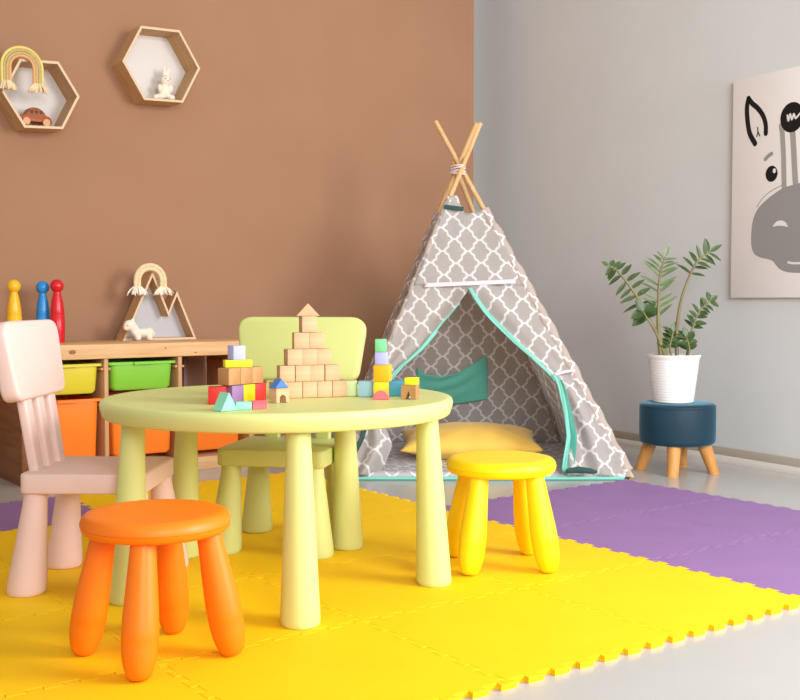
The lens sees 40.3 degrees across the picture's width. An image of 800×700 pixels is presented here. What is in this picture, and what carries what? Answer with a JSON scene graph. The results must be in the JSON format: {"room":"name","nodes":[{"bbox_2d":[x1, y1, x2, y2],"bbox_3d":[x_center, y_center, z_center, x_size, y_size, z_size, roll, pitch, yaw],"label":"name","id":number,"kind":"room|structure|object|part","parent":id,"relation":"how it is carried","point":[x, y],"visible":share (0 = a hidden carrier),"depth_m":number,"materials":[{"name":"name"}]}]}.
{"room":"children's room","nodes":[
{"label":"children's room","id":0,"kind":"room"},
{"bbox_2d":[0,0,473,435],"bbox_3d":[-2.442,-1.093,4.645,6.815,3.300,0.450,-2,3,-36],"label":"wall","id":1,"kind":"structure","parent":0,"point":[304,160],"depth_m":5.57,"materials":[{"name":"brown paint"}]},
{"bbox_2d":[0,59,79,132],"bbox_3d":[-1.626,-1.133,4.877,0.344,0.306,0.140,-2,3,-36],"label":"shelf","id":2,"kind":"object","parent":1,"relation":"attached to","point":[62,98],"visible":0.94,"depth_m":4.91,"materials":[{"name":"brown wood"}]},
{"bbox_2d":[0,46,48,94],"bbox_3d":[-1.644,-1.223,4.746,0.236,0.201,0.035,-2,3,-36],"label":"ornament","id":3,"kind":"object","parent":2,"relation":"hanging from","point":[14,52],"visible":1,"depth_m":4.74,"materials":[{"name":"yellow fabric"}]},
{"bbox_3d":[-1.666,-1.136,4.932,0.318,0.284,0.004,-2,3,-36],"label":"panel","id":4,"kind":"part","parent":2,"relation":"part of","materials":[{"name":"white wood"}]},
{"bbox_2d":[20,107,51,125],"bbox_3d":[-1.636,-1.040,4.873,0.151,0.082,0.064,-2,3,-39],"label":"toy car","id":5,"kind":"object","parent":2,"relation":"in","point":[31,115],"visible":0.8,"depth_m":4.86,"materials":[{"name":"brown wood"}]},
{"bbox_2d":[111,26,199,106],"bbox_3d":[-1.165,-1.350,5.206,0.394,0.348,0.140,-2,3,-36],"label":"shelf","id":6,"kind":"object","parent":1,"relation":"attached to","point":[138,65],"visible":1,"depth_m":5.24,"materials":[{"name":"brown wood"}]},
{"bbox_3d":[-1.205,-1.353,5.261,0.368,0.326,0.004,-2,3,-36],"label":"panel","id":7,"kind":"part","parent":6,"relation":"part of","materials":[{"name":"white wood"}]},
{"bbox_2d":[153,67,174,99],"bbox_3d":[-1.135,-1.278,5.220,0.111,0.163,0.062,-2,3,-36],"label":"rabbit","id":8,"kind":"object","parent":6,"relation":"in","point":[164,90],"visible":0.95,"depth_m":5.21},
{"bbox_2d":[281,432,333,437],"bbox_3d":[-2.301,0.534,4.533,6.825,0.060,0.015,-2,3,-36],"label":"baseboard","id":9,"kind":"structure","parent":1,"relation":"attached to","point":[332,433],"depth_m":5.87,"materials":[{"name":"beige"}]},
{"bbox_2d":[0,444,799,699],"bbox_3d":[-0.002,0.733,1.895,8.200,0.100,9.400,-2,3,-36],"label":"floor","id":10,"kind":"structure","parent":0,"point":[759,659],"depth_m":2.37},
{"bbox_2d":[0,338,253,485],"bbox_3d":[-1.247,0.253,4.966,1.090,0.583,0.445,-2,3,-36],"label":"base cabinet","id":11,"kind":"object","parent":10,"relation":"on","point":[13,459],"visible":0.35,"depth_m":4.74,"materials":[{"name":"brown wood"}]},
{"bbox_2d":[7,279,21,320],"bbox_3d":[-1.683,-0.169,4.754,0.065,0.278,0.065,0,3,9],"label":"skittle","id":12,"kind":"object","parent":11,"relation":"on","point":[14,313],"visible":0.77,"depth_m":4.73,"materials":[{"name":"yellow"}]},
{"bbox_3d":[-1.673,0.299,4.658,0.028,0.519,0.440,-2,3,-36],"label":"panel","id":13,"kind":"part","parent":11,"relation":"part of","materials":[{"name":"brown wood"}]},
{"bbox_2d":[36,281,49,319],"bbox_3d":[-1.588,-0.170,4.848,0.062,0.273,0.062,0,3,9],"label":"skittle","id":14,"kind":"object","parent":11,"relation":"on","point":[42,287],"visible":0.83,"depth_m":4.83,"materials":[{"name":"blue wood"}]},
{"bbox_2d":[50,279,64,342],"bbox_3d":[-1.517,-0.173,4.826,0.063,0.280,0.063,0,3,2],"label":"skittle","id":15,"kind":"object","parent":11,"relation":"on","point":[57,316],"visible":0.94,"depth_m":4.80,"materials":[{"name":"red wood"}]},
{"bbox_2d":[55,394,101,455],"bbox_3d":[-1.513,0.340,4.746,0.316,0.272,0.396,-2,3,-36],"label":"storage bin","id":16,"kind":"object","parent":11,"relation":"on","point":[77,413],"visible":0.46,"depth_m":4.64,"materials":[{"name":"orange plastic"}]},
{"bbox_2d":[55,360,101,394],"bbox_3d":[-1.513,0.118,4.736,0.316,0.128,0.396,-2,3,-36],"label":"storage bin","id":17,"kind":"object","parent":11,"relation":"in","point":[79,376],"visible":0.45,"depth_m":4.64,"materials":[{"name":"yellow plastic"}]},
{"bbox_2d":[123,318,154,340],"bbox_3d":[-1.206,-0.096,5.041,0.154,0.103,0.053,-2,3,-36],"label":"horse","id":18,"kind":"object","parent":11,"relation":"on","point":[130,325],"visible":1,"depth_m":5.02},
{"bbox_2d":[109,389,169,455],"bbox_3d":[-1.237,0.325,4.948,0.319,0.260,0.396,-2,3,-36],"label":"storage bin","id":19,"kind":"object","parent":11,"relation":"in","point":[156,441],"visible":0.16,"depth_m":4.84,"materials":[{"name":"orange plastic"}]},
{"bbox_2d":[108,357,175,389],"bbox_3d":[-1.237,0.105,4.938,0.319,0.124,0.396,-2,3,-36],"label":"storage bin","id":20,"kind":"object","parent":11,"relation":"in","point":[125,373],"visible":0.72,"depth_m":4.80,"materials":[{"name":"green plastic"}]},
{"bbox_2d":[116,271,195,340],"bbox_3d":[-1.161,-0.211,5.192,0.372,0.323,0.090,-2,3,-36],"label":"shelf","id":21,"kind":"object","parent":11,"relation":"on","point":[168,318],"visible":0.93,"depth_m":5.21,"materials":[{"name":"brown wood"}]},
{"bbox_2d":[127,263,172,295],"bbox_3d":[-1.165,-0.330,5.094,0.231,0.154,0.035,-2,3,-36],"label":"ornament","id":22,"kind":"object","parent":21,"relation":"hanging from","point":[142,269],"visible":1,"depth_m":5.08,"materials":[{"name":"beige fabric"}]},
{"bbox_3d":[-1.187,-0.205,5.227,0.341,0.288,0.004,-2,3,-36],"label":"panel","id":23,"kind":"part","parent":21,"relation":"part of","materials":[{"name":"grey wood"}]},
{"bbox_2d":[109,449,217,458],"bbox_3d":[-1.258,0.494,4.991,1.024,0.018,0.410,-2,3,-36],"label":"shelf","id":24,"kind":"object","parent":11,"relation":"attached to","point":[212,452],"depth_m":5.04,"materials":[{"name":"brown wood"}]},
{"bbox_3d":[-1.058,0.238,5.362,0.025,0.461,0.030,-2,3,-36],"label":"post","id":25,"kind":"part","parent":11,"relation":"part of","materials":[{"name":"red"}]},
{"bbox_3d":[-1.129,0.522,4.816,1.024,0.058,0.026,-2,3,-36],"label":"board","id":26,"kind":"part","parent":11,"relation":"part of","materials":[{"name":"brown wood"}]},
{"bbox_2d":[197,433,237,449],"bbox_3d":[-0.960,0.319,5.152,0.321,0.266,0.396,-2,3,-36],"label":"storage bin","id":27,"kind":"object","parent":11,"relation":"in","point":[206,441],"visible":0.06,"depth_m":5.02,"materials":[{"name":"orange plastic"}]},
{"bbox_3d":[-0.825,0.271,5.280,0.028,0.519,0.440,-2,3,-36],"label":"panel","id":28,"kind":"part","parent":11,"relation":"part of","materials":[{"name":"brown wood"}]},
{"bbox_2d":[0,472,799,699],"bbox_3d":[-0.132,0.605,3.496,3.088,0.012,2.576,-2,3,-36],"label":"play mat","id":29,"kind":"object","parent":10,"relation":"on","point":[352,661],"depth_m":2.71,"materials":[{"name":"yellow rubber"}]},
{"bbox_2d":[0,319,188,597],"bbox_3d":[-0.821,0.271,2.944,0.431,0.703,0.389,0,3,2],"label":"chair","id":30,"kind":"object","parent":29,"relation":"on","point":[31,367],"visible":0.68,"depth_m":2.85,"materials":[{"name":"pink plastic"}]},
{"bbox_3d":[-0.964,0.497,2.815,0.103,0.265,0.100,0,3,2],"label":"leg","id":31,"kind":"part","parent":30,"relation":"part of","materials":[{"name":"pink plastic"}]},
{"bbox_3d":[-0.998,0.025,2.938,0.077,0.210,0.389,0,3,2],"label":"backrest","id":32,"kind":"part","parent":30,"relation":"part of","materials":[{"name":"pink plastic"}]},
{"bbox_3d":[-0.956,0.484,3.101,0.103,0.265,0.100,0,3,2],"label":"leg","id":33,"kind":"part","parent":30,"relation":"part of","materials":[{"name":"pink plastic"}]},
{"bbox_3d":[-0.809,0.336,2.947,0.326,0.052,0.336,0,3,2],"label":"seat","id":34,"kind":"part","parent":30,"relation":"part of","materials":[{"name":"pink plastic"}]},
{"bbox_3d":[-0.653,0.484,3.092,0.103,0.265,0.100,0,3,2],"label":"leg","id":35,"kind":"part","parent":30,"relation":"part of","materials":[{"name":"pink plastic"}]},
{"bbox_2d":[69,499,244,680],"bbox_3d":[-0.517,0.496,2.318,0.313,0.312,0.313,-2,3,-36],"label":"stool","id":36,"kind":"object","parent":29,"relation":"on","point":[156,531],"visible":1,"depth_m":2.29,"materials":[{"name":"orange plastic"}]},
{"bbox_3d":[-0.653,0.513,2.321,0.102,0.277,0.074,0,3,1],"label":"leg","id":37,"kind":"part","parent":36,"relation":"part of","materials":[{"name":"orange plastic"}]},
{"bbox_3d":[-0.519,0.519,2.183,0.074,0.277,0.102,0,3,1],"label":"leg","id":38,"kind":"part","parent":36,"relation":"part of","materials":[{"name":"orange plastic"}]},
{"bbox_3d":[-0.517,0.362,2.312,0.313,0.044,0.313,-2,3,-36],"label":"seat","id":39,"kind":"part","parent":36,"relation":"part of","materials":[{"name":"orange plastic"}]},
{"bbox_3d":[-0.516,0.507,2.455,0.074,0.277,0.102,0,3,1],"label":"leg","id":40,"kind":"part","parent":36,"relation":"part of","materials":[{"name":"orange plastic"}]},
{"bbox_3d":[-0.381,0.513,2.318,0.102,0.277,0.074,0,3,1],"label":"leg","id":41,"kind":"part","parent":36,"relation":"part of","materials":[{"name":"orange plastic"}]},
{"bbox_2d":[99,383,452,629],"bbox_3d":[-0.325,0.373,2.942,0.934,0.500,0.934,-2,3,-36],"label":"round table","id":42,"kind":"object","parent":29,"relation":"on","point":[186,411],"visible":0.8,"depth_m":2.70,"materials":[{"name":"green plastic"}]},
{"bbox_3d":[-0.683,0.400,2.730,0.095,0.466,0.094,-2,3,-31],"label":"leg","id":43,"kind":"part","parent":42,"relation":"part of","materials":[{"name":"yellow plastic"}]},
{"bbox_3d":[-0.639,0.378,3.217,0.095,0.466,0.094,2,3,41],"label":"leg","id":44,"kind":"part","parent":42,"relation":"part of","materials":[{"name":"yellow plastic"}]},
{"bbox_2d":[208,386,225,403],"bbox_3d":[-0.455,0.112,2.716,0.044,0.042,0.044,0,3,-8],"label":"block","id":45,"kind":"object","parent":42,"relation":"on","point":[213,391],"visible":0.71,"depth_m":2.69,"materials":[{"name":"red wood"}]},
{"bbox_2d":[212,392,236,411],"bbox_3d":[-0.409,0.120,2.545,0.034,0.042,0.048,2,3,41],"label":"block","id":46,"kind":"object","parent":42,"relation":"on","point":[224,402],"visible":1,"depth_m":2.54,"materials":[{"name":"green wood"}]},
{"bbox_2d":[221,385,243,401],"bbox_3d":[-0.424,0.110,2.760,0.040,0.042,0.040,2,3,38],"label":"block","id":47,"kind":"object","parent":42,"relation":"on","point":[236,392],"visible":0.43,"depth_m":2.75,"materials":[{"name":"purple wood"}]},
{"bbox_2d":[218,367,239,385],"bbox_3d":[-0.431,0.066,2.747,0.040,0.042,0.040,2,3,38],"label":"block","id":48,"kind":"object","parent":47,"relation":"on","point":[226,376],"visible":1,"depth_m":2.73,"materials":[{"name":"beige wood"}]},
{"bbox_2d":[234,401,251,409],"bbox_3d":[-0.372,0.131,2.573,0.038,0.018,0.030,-1,3,-20],"label":"block","id":49,"kind":"object","parent":42,"relation":"on","point":[240,405],"visible":0.89,"depth_m":2.56,"materials":[{"name":"green wood"}]},
{"bbox_2d":[241,384,254,400],"bbox_3d":[-0.399,0.109,2.793,0.040,0.042,0.040,2,3,38],"label":"block","id":50,"kind":"object","parent":42,"relation":"on","point":[249,389],"visible":0.44,"depth_m":2.78,"materials":[{"name":"yellow wood"}]},
{"bbox_2d":[234,367,251,384],"bbox_3d":[-0.406,0.065,2.779,0.040,0.042,0.040,2,3,38],"label":"block","id":51,"kind":"object","parent":50,"relation":"on","point":[245,372],"visible":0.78,"depth_m":2.77,"materials":[{"name":"beige wood"}]},
{"bbox_2d":[223,359,251,367],"bbox_3d":[-0.413,0.034,2.774,0.068,0.018,0.034,-1,3,-20],"label":"block","id":52,"kind":"object","parent":51,"relation":"on","point":[247,362],"visible":0.98,"depth_m":2.76,"materials":[{"name":"yellow wood"}]},
{"bbox_2d":[228,345,244,359],"bbox_3d":[-0.416,0.006,2.773,0.034,0.036,0.034,-2,3,-36],"label":"block","id":53,"kind":"object","parent":52,"relation":"on","point":[235,352],"visible":1,"depth_m":2.76,"materials":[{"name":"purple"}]},
{"bbox_2d":[253,383,265,399],"bbox_3d":[-0.374,0.107,2.825,0.040,0.042,0.040,2,3,38],"label":"block","id":54,"kind":"object","parent":42,"relation":"on","point":[260,388],"visible":0.56,"depth_m":2.81,"materials":[{"name":"red wood"}]},
{"bbox_2d":[252,366,262,383],"bbox_3d":[-0.381,0.064,2.811,0.040,0.042,0.040,2,3,38],"label":"block","id":55,"kind":"object","parent":54,"relation":"on","point":[257,371],"visible":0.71,"depth_m":2.80,"materials":[{"name":"beige wood"}]},
{"bbox_2d":[252,400,266,408],"bbox_3d":[-0.335,0.129,2.595,0.034,0.020,0.037,-1,3,-11],"label":"block","id":56,"kind":"object","parent":42,"relation":"on","point":[256,404],"visible":0.97,"depth_m":2.58,"materials":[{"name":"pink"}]},
{"bbox_2d":[269,388,288,402],"bbox_3d":[-0.305,0.114,2.749,0.040,0.036,0.032,-2,4,-43],"label":"block","id":57,"kind":"object","parent":42,"relation":"on","point":[276,395],"visible":0.98,"depth_m":2.74,"materials":[{"name":"brown wood"}]},
{"bbox_2d":[269,378,287,387],"bbox_3d":[-0.306,0.084,2.749,0.040,0.023,0.028,-2,4,-43],"label":"block","id":58,"kind":"object","parent":57,"relation":"on","point":[277,383],"visible":1,"depth_m":2.74,"materials":[{"name":"blue wood"}]},
{"bbox_2d":[287,382,301,397],"bbox_3d":[-0.283,0.104,2.885,0.040,0.042,0.040,-1,3,-20],"label":"block","id":59,"kind":"object","parent":42,"relation":"on","point":[295,388],"visible":0.56,"depth_m":2.87,"materials":[{"name":"brown wood"}]},
{"bbox_2d":[277,365,294,381],"bbox_3d":[-0.301,0.062,2.874,0.040,0.042,0.040,-1,3,-19],"label":"block","id":60,"kind":"object","parent":59,"relation":"on","point":[286,373],"visible":0.79,"depth_m":2.86,"materials":[{"name":"brown wood"}]},
{"bbox_2d":[284,349,301,365],"bbox_3d":[-0.283,0.018,2.881,0.040,0.042,0.040,-1,3,-21],"label":"block","id":61,"kind":"object","parent":60,"relation":"on","point":[291,356],"visible":0.94,"depth_m":2.86,"materials":[{"name":"brown wood"}]},
{"bbox_2d":[294,365,309,381],"bbox_3d":[-0.263,0.061,2.888,0.040,0.042,0.040,-1,3,-23],"label":"block","id":62,"kind":"object","parent":59,"relation":"on","point":[302,372],"visible":0.8,"depth_m":2.87,"materials":[{"name":"brown wood"}]},
{"bbox_3d":[-0.233,0.408,2.537,0.094,0.466,0.095,-1,3,-13],"label":"leg","id":63,"kind":"part","parent":42,"relation":"part of","materials":[{"name":"yellow plastic"}]},
{"bbox_2d":[302,381,316,397],"bbox_3d":[-0.244,0.104,2.898,0.040,0.042,0.040,-1,3,-21],"label":"block","id":64,"kind":"object","parent":42,"relation":"on","point":[309,388],"visible":0.69,"depth_m":2.88,"materials":[{"name":"brown wood"}]},
{"bbox_2d":[310,365,323,380],"bbox_3d":[-0.225,0.060,2.904,0.040,0.042,0.040,-1,3,-17],"label":"block","id":65,"kind":"object","parent":64,"relation":"on","point":[316,371],"visible":0.69,"depth_m":2.88,"materials":[{"name":"brown wood"}]},
{"bbox_2d":[302,349,316,364],"bbox_3d":[-0.244,0.018,2.893,0.040,0.042,0.040,-1,3,-16],"label":"block","id":66,"kind":"object","parent":65,"relation":"on","point":[309,356],"visible":0.69,"depth_m":2.87,"materials":[{"name":"brown wood"}]},
{"bbox_2d":[292,332,308,348],"bbox_3d":[-0.263,-0.025,2.884,0.040,0.042,0.040,-1,3,-13],"label":"block","id":67,"kind":"object","parent":66,"relation":"on","point":[300,340],"visible":1,"depth_m":2.87,"materials":[{"name":"brown wood"}]},
{"bbox_2d":[299,316,316,331],"bbox_3d":[-0.244,-0.068,2.890,0.040,0.042,0.040,-1,3,-18],"label":"block","id":68,"kind":"object","parent":67,"relation":"on","point":[306,323],"visible":1,"depth_m":2.87,"materials":[{"name":"brown wood"}]},
{"bbox_2d":[296,303,318,315],"bbox_3d":[-0.244,-0.107,2.889,0.061,0.033,0.028,0,3,-6],"label":"block","id":69,"kind":"object","parent":68,"relation":"on","point":[307,310],"visible":1,"depth_m":2.87,"materials":[{"name":"brown wood"}]},
{"bbox_2d":[308,332,323,348],"bbox_3d":[-0.225,-0.025,2.898,0.040,0.042,0.040,-1,3,-15],"label":"block","id":70,"kind":"object","parent":66,"relation":"on","point":[316,339],"visible":0.89,"depth_m":2.88,"materials":[{"name":"brown wood"}]},
{"bbox_2d":[317,348,331,364],"bbox_3d":[-0.206,0.017,2.908,0.040,0.042,0.040,-1,3,-17],"label":"block","id":71,"kind":"object","parent":65,"relation":"on","point":[324,356],"visible":0.78,"depth_m":2.89,"materials":[{"name":"brown wood"}]},
{"bbox_2d":[317,381,331,396],"bbox_3d":[-0.206,0.103,2.911,0.040,0.042,0.040,-1,3,-20],"label":"block","id":72,"kind":"object","parent":42,"relation":"on","point":[324,388],"visible":0.69,"depth_m":2.89,"materials":[{"name":"brown wood"}]},
{"bbox_2d":[324,364,339,380],"bbox_3d":[-0.188,0.060,2.919,0.040,0.042,0.040,-1,3,-24],"label":"block","id":73,"kind":"object","parent":72,"relation":"on","point":[331,372],"visible":0.78,"depth_m":2.90,"materials":[{"name":"brown wood"}]},
{"bbox_2d":[332,380,346,396],"bbox_3d":[-0.168,0.103,2.927,0.040,0.042,0.040,-1,3,-23],"label":"block","id":74,"kind":"object","parent":42,"relation":"on","point":[339,388],"visible":0.78,"depth_m":2.91,"materials":[{"name":"brown wood"}]},
{"bbox_3d":[-0.161,0.373,3.326,0.094,0.466,0.095,1,3,23],"label":"leg","id":75,"kind":"part","parent":42,"relation":"part of","materials":[{"name":"yellow plastic"}]},
{"bbox_2d":[346,380,356,395],"bbox_3d":[-0.135,0.103,2.949,0.038,0.040,0.038,0,3,0],"label":"block","id":76,"kind":"object","parent":42,"relation":"on","point":[351,384],"visible":0.77,"depth_m":2.93,"materials":[{"name":"green wood"}]},
{"bbox_2d":[358,380,372,396],"bbox_3d":[-0.092,0.103,2.924,0.039,0.041,0.039,0,3,0],"label":"block","id":77,"kind":"object","parent":42,"relation":"on","point":[365,387],"visible":1,"depth_m":2.90,"materials":[{"name":"blue wood"}]},
{"bbox_2d":[373,391,388,399],"bbox_3d":[-0.049,0.117,2.831,0.042,0.022,0.015,0,3,0],"label":"block","id":78,"kind":"object","parent":42,"relation":"on","point":[379,395],"visible":1,"depth_m":2.82,"materials":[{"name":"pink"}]},
{"bbox_2d":[374,382,388,395],"bbox_3d":[-0.049,0.105,2.893,0.039,0.042,0.039,0,3,0],"label":"block","id":79,"kind":"object","parent":42,"relation":"on","point":[378,386],"visible":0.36,"depth_m":2.87,"materials":[{"name":"yellow wood"}]},
{"bbox_2d":[374,364,391,381],"bbox_3d":[-0.046,0.061,2.893,0.042,0.044,0.042,0,3,10],"label":"block","id":80,"kind":"object","parent":79,"relation":"on","point":[382,373],"visible":0.89,"depth_m":2.87,"materials":[{"name":"orange"}]},
{"bbox_2d":[375,352,387,364],"bbox_3d":[-0.049,0.022,2.892,0.032,0.034,0.032,0,3,7],"label":"block","id":81,"kind":"object","parent":80,"relation":"on","point":[381,358],"visible":0.94,"depth_m":2.88,"materials":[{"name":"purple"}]},
{"bbox_2d":[375,339,386,351],"bbox_3d":[-0.051,-0.012,2.890,0.029,0.034,0.031,0,3,3],"label":"block","id":82,"kind":"object","parent":81,"relation":"on","point":[380,344],"visible":1,"depth_m":2.87,"materials":[{"name":"green wood"}]},
{"bbox_2d":[389,380,402,395],"bbox_3d":[-0.010,0.103,2.937,0.039,0.042,0.039,0,3,0],"label":"block","id":83,"kind":"object","parent":42,"relation":"on","point":[394,385],"visible":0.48,"depth_m":2.92,"materials":[{"name":"blue wood"}]},
{"bbox_2d":[401,384,418,399],"bbox_3d":[0.027,0.109,2.848,0.040,0.036,0.034,1,3,17],"label":"block","id":84,"kind":"object","parent":42,"relation":"on","point":[412,391],"visible":1,"depth_m":2.83,"materials":[{"name":"beige wood"}]},
{"bbox_2d":[404,377,418,384],"bbox_3d":[0.031,0.081,2.849,0.032,0.019,0.028,1,3,17],"label":"block","id":85,"kind":"object","parent":84,"relation":"on","point":[408,380],"visible":1,"depth_m":2.84,"materials":[{"name":"yellow wood"}]},
{"bbox_3d":[0.090,0.392,2.905,0.095,0.466,0.094,0,3,5],"label":"leg","id":86,"kind":"part","parent":42,"relation":"part of","materials":[{"name":"yellow plastic"}]},
{"bbox_2d":[216,317,365,558],"bbox_3d":[-0.356,0.251,3.403,0.427,0.703,0.431,0,3,11],"label":"chair","id":87,"kind":"object","parent":29,"relation":"on","point":[265,339],"visible":0.51,"depth_m":3.51,"materials":[{"name":"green plastic"}]},
{"bbox_3d":[-0.527,0.476,3.279,0.100,0.265,0.103,0,3,11],"label":"leg","id":88,"kind":"part","parent":87,"relation":"part of","materials":[{"name":"yellow plastic"}]},
{"bbox_3d":[-0.471,0.462,3.575,0.100,0.265,0.103,0,3,11],"label":"leg","id":89,"kind":"part","parent":87,"relation":"part of","materials":[{"name":"yellow plastic"}]},
{"bbox_3d":[-0.358,0.316,3.394,0.336,0.052,0.326,0,3,11],"label":"seat","id":90,"kind":"part","parent":87,"relation":"part of","materials":[{"name":"yellow plastic"}]},
{"bbox_3d":[-0.323,-0.004,3.566,0.427,0.210,0.077,0,3,11],"label":"backrest","id":91,"kind":"part","parent":87,"relation":"part of","materials":[{"name":"yellow plastic"}]},
{"bbox_3d":[-0.246,0.478,3.226,0.100,0.265,0.103,0,3,11],"label":"leg","id":92,"kind":"part","parent":87,"relation":"part of","materials":[{"name":"yellow plastic"}]},
{"bbox_3d":[-0.190,0.465,3.522,0.100,0.265,0.103,0,3,11],"label":"leg","id":93,"kind":"part","parent":87,"relation":"part of","materials":[{"name":"yellow plastic"}]},
{"bbox_2d":[446,450,559,575],"bbox_3d":[0.288,0.460,3.118,0.313,0.312,0.313,0,3,-6],"label":"stool","id":94,"kind":"object","parent":29,"relation":"on","point":[534,523],"visible":0.99,"depth_m":3.01,"materials":[{"name":"yellow plastic"}]},
{"bbox_3d":[0.181,0.473,3.202,0.102,0.277,0.074,2,3,38],"label":"leg","id":95,"kind":"part","parent":94,"relation":"part of","materials":[{"name":"yellow plastic"}]},
{"bbox_3d":[0.205,0.482,3.011,0.074,0.277,0.102,2,3,38],"label":"leg","id":96,"kind":"part","parent":94,"relation":"part of","materials":[{"name":"yellow plastic"}]},
{"bbox_3d":[0.288,0.326,3.112,0.313,0.044,0.313,-2,3,-36],"label":"seat","id":97,"kind":"part","parent":94,"relation":"part of","materials":[{"name":"yellow plastic"}]},
{"bbox_3d":[0.371,0.472,3.226,0.074,0.277,0.102,2,3,38],"label":"leg","id":98,"kind":"part","parent":94,"relation":"part of","materials":[{"name":"yellow plastic"}]},
{"bbox_3d":[0.396,0.481,3.036,0.102,0.277,0.074,2,3,38],"label":"leg","id":99,"kind":"part","parent":94,"relation":"part of","materials":[{"name":"yellow plastic"}]},
{"bbox_2d":[356,120,633,479],"bbox_3d":[0.340,-0.279,5.158,1.347,1.642,1.125,0,3,0],"label":"teepee","id":100,"kind":"object","parent":10,"relation":"on","point":[467,320],"visible":0.77,"depth_m":5.01,"materials":[{"name":"grey fabric"}]},
{"bbox_3d":[0.273,-0.853,5.176,0.063,0.049,0.099,-2,3,-36],"label":"binding cord","id":101,"kind":"part","parent":100,"relation":"part of","materials":[{"name":"white fabric"}]},
{"bbox_3d":[0.317,-0.507,5.026,0.516,0.422,0.165,0,3,-2],"label":"panel","id":102,"kind":"part","parent":100,"relation":"part of","materials":[{"name":"fabric"}]},
{"bbox_2d":[400,422,544,458],"bbox_3d":[0.330,0.428,5.149,0.660,0.168,0.398,0,3,0],"label":"cushion","id":103,"kind":"object","parent":100,"relation":"on","point":[455,437],"visible":0.58,"depth_m":5.01,"materials":[{"name":"yellow fabric"}]},
{"bbox_2d":[359,442,624,478],"bbox_3d":[0.336,0.514,5.190,1.259,0.032,1.033,0,3,0],"label":"mat","id":104,"kind":"object","parent":100,"relation":"on","point":[399,464],"depth_m":4.70,"materials":[{"name":"grey fabric"}]},
{"bbox_2d":[635,400,719,477],"bbox_3d":[1.247,0.390,4.901,0.336,0.314,0.336,-2,3,-36],"label":"pouf","id":105,"kind":"object","parent":10,"relation":"on","point":[676,427],"visible":0.88,"depth_m":4.77,"materials":[{"name":"teal fabric"}]},
{"bbox_3d":[1.118,0.473,4.951,0.100,0.144,0.061,1,3,25],"label":"leg","id":106,"kind":"part","parent":105,"relation":"part of","materials":[{"name":"brown wood"}]},
{"bbox_2d":[602,238,721,403],"bbox_3d":[1.175,-0.133,4.852,0.513,0.735,0.237,-1,3,-18],"label":"potted plant","id":107,"kind":"object","parent":105,"relation":"on","point":[673,376],"visible":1,"depth_m":4.86,"materials":[{"name":"green plant"}]},
{"bbox_3d":[1.070,-0.164,4.869,0.233,0.431,0.167,-2,3,-36],"label":"stem","id":108,"kind":"part","parent":107,"relation":"part of","materials":[{"name":"green plant"}]},
{"bbox_3d":[1.138,-0.066,4.864,0.114,0.214,0.015,0,3,-7],"label":"stem","id":109,"kind":"part","parent":107,"relation":"part of","materials":[{"name":"green plant"}]},
{"bbox_3d":[1.165,-0.184,4.868,0.038,0.467,0.026,-2,3,-36],"label":"stem","id":110,"kind":"part","parent":107,"relation":"part of","materials":[{"name":"green plant"}]},
{"bbox_3d":[1.212,-0.016,4.869,0.023,0.132,0.012,0,3,-9],"label":"stem","id":111,"kind":"part","parent":107,"relation":"part of","materials":[{"name":"green plant"}]},
{"bbox_3d":[1.224,0.127,4.881,0.237,0.214,0.237,-2,3,-36],"label":"pot","id":112,"kind":"part","parent":107,"relation":"part of","materials":[{"name":"white ceramic"}]},
{"bbox_3d":[1.283,-0.006,4.863,0.024,0.113,0.012,0,3,4],"label":"stem","id":113,"kind":"part","parent":107,"relation":"part of","materials":[{"name":"green plant"}]},
{"bbox_3d":[1.304,-0.196,4.866,0.126,0.488,0.095,-2,3,-36],"label":"stem","id":114,"kind":"part","parent":107,"relation":"part of","materials":[{"name":"green plant"}]},
{"bbox_3d":[1.331,-0.086,4.871,0.093,0.271,0.071,-2,3,-36],"label":"stem","id":115,"kind":"part","parent":107,"relation":"part of","materials":[{"name":"green plant"}]},
{"bbox_3d":[1.196,0.481,4.778,0.061,0.144,0.100,1,3,27],"label":"leg","id":116,"kind":"part","parent":105,"relation":"part of","materials":[{"name":"brown wood"}]},
{"bbox_3d":[1.247,0.326,4.898,0.336,0.186,0.336,-2,3,-36],"label":"cushion seat","id":117,"kind":"part","parent":105,"relation":"part of","materials":[{"name":"teal fabric"}]},
{"bbox_3d":[1.299,0.469,5.031,0.061,0.144,0.100,1,3,28],"label":"leg","id":118,"kind":"part","parent":105,"relation":"part of","materials":[{"name":"brown wood"}]},
{"bbox_3d":[1.372,0.478,4.850,0.100,0.144,0.061,1,3,25],"label":"leg","id":119,"kind":"part","parent":105,"relation":"part of","materials":[{"name":"brown wood"}]},
{"bbox_2d":[473,0,799,458],"bbox_3d":[1.840,-1.098,4.772,0.120,3.300,5.700,-1,3,-30],"label":"wall","id":120,"kind":"structure","parent":0,"point":[606,132],"depth_m":5.73,"materials":[{"name":"grey paint"}]},
{"bbox_2d":[612,430,799,474],"bbox_3d":[1.832,0.506,4.725,0.012,0.039,5.500,-1,3,-30],"label":"baseboard","id":121,"kind":"structure","parent":120,"relation":"attached to","point":[777,459],"depth_m":5.10,"materials":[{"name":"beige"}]},
{"bbox_2d":[731,66,799,297],"bbox_3d":[1.765,-0.735,4.763,0.032,1.010,0.800,-1,3,-30],"label":"picture","id":122,"kind":"object","parent":120,"relation":"attached to","point":[765,232],"visible":1,"depth_m":4.92,"materials":[{"name":"white paper"}]}
]}

